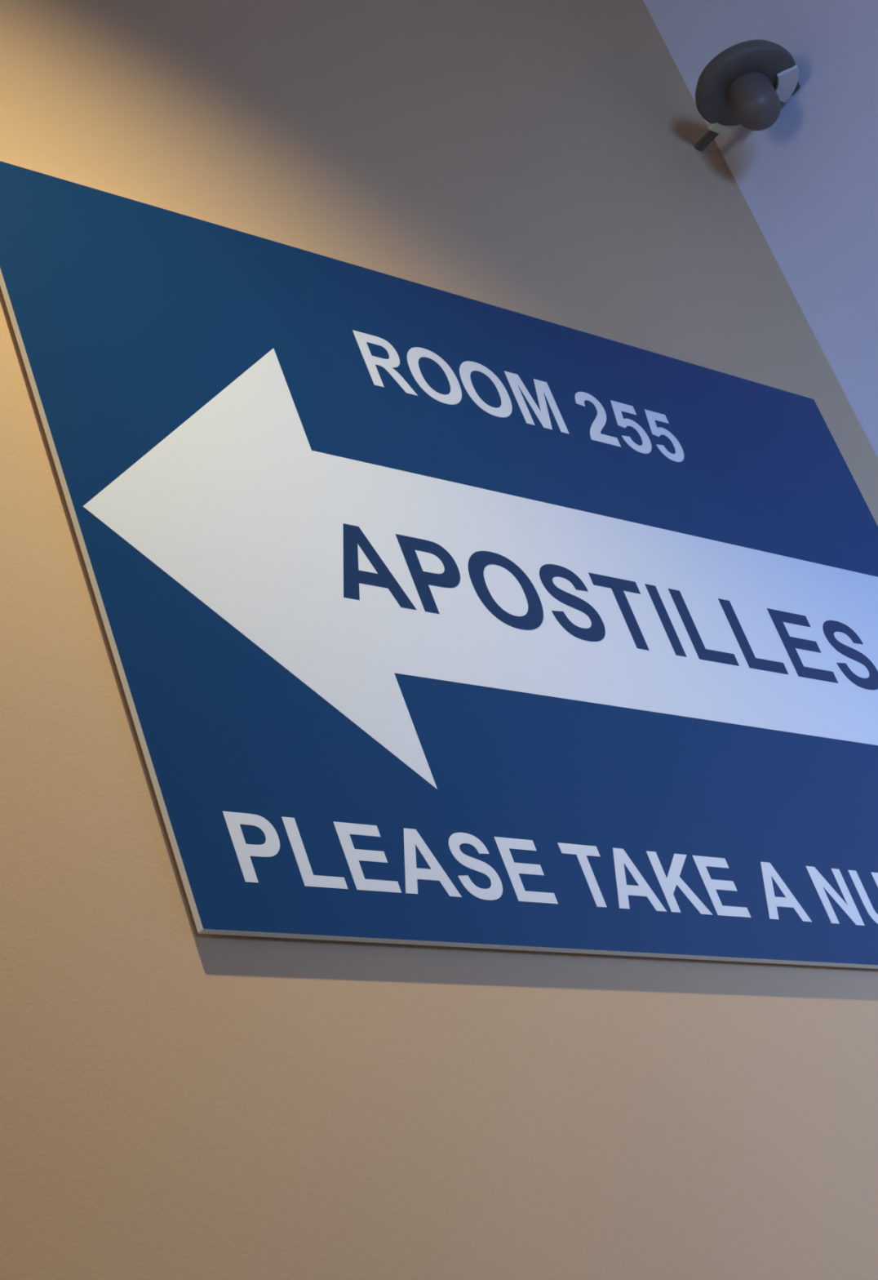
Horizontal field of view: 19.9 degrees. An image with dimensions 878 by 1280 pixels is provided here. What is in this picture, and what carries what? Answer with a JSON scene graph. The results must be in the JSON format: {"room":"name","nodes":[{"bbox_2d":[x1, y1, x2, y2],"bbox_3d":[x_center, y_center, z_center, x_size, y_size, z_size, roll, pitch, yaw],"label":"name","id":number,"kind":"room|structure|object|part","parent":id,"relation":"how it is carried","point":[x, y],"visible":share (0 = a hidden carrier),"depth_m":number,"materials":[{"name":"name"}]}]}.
{"room":"public hall","nodes":[
{"label":"public hall","id":0,"kind":"room"},
{"bbox_2d":[0,0,877,1279],"bbox_3d":[-1.211,0.387,0.155,5.197,3.480,0.140,9,-41,-42],"label":"wall","id":1,"kind":"structure","parent":0,"point":[178,1102],"depth_m":1.57,"materials":[{"name":"beige paint"}]},
{"bbox_2d":[0,160,877,968],"bbox_3d":[0.105,-0.028,1.866,0.918,0.610,0.010,9,-41,-42],"label":"direction sign","id":2,"kind":"object","parent":1,"relation":"attached to","point":[433,616],"visible":1,"depth_m":1.75,"materials":[{"name":"blue plastic"}]},
{"bbox_2d":[643,0,877,457],"bbox_3d":[2.137,-0.601,0.657,0.140,3.480,4.750,9,-41,-42],"label":"wall","id":3,"kind":"structure","parent":0,"point":[808,180],"depth_m":2.45,"materials":[{"name":"paint"}]},
{"bbox_2d":[694,40,800,151],"bbox_3d":[0.296,-0.530,2.457,0.129,0.081,0.105,-30,-31,16],"label":"security camera","id":4,"kind":"object","parent":3,"relation":"attached to","point":[746,84],"visible":1,"depth_m":2.44,"materials":[{"name":"grey plastic"}]},
{"bbox_3d":[0.277,-0.510,2.507,0.010,0.006,0.052,9,-41,-42],"label":"bracket arm","id":5,"kind":"part","parent":4,"relation":"part of","materials":[{"name":"grey plastic"}]},
{"bbox_3d":[0.342,-0.549,2.469,0.024,0.004,0.048,-11,-31,-17],"label":"bracket plate","id":6,"kind":"part","parent":4,"relation":"part of","materials":[{"name":"white plastic"}]},
{"bbox_3d":[0.350,-0.551,2.483,0.016,0.008,0.012,9,-41,-42],"label":"bracket arm","id":7,"kind":"part","parent":4,"relation":"part of","materials":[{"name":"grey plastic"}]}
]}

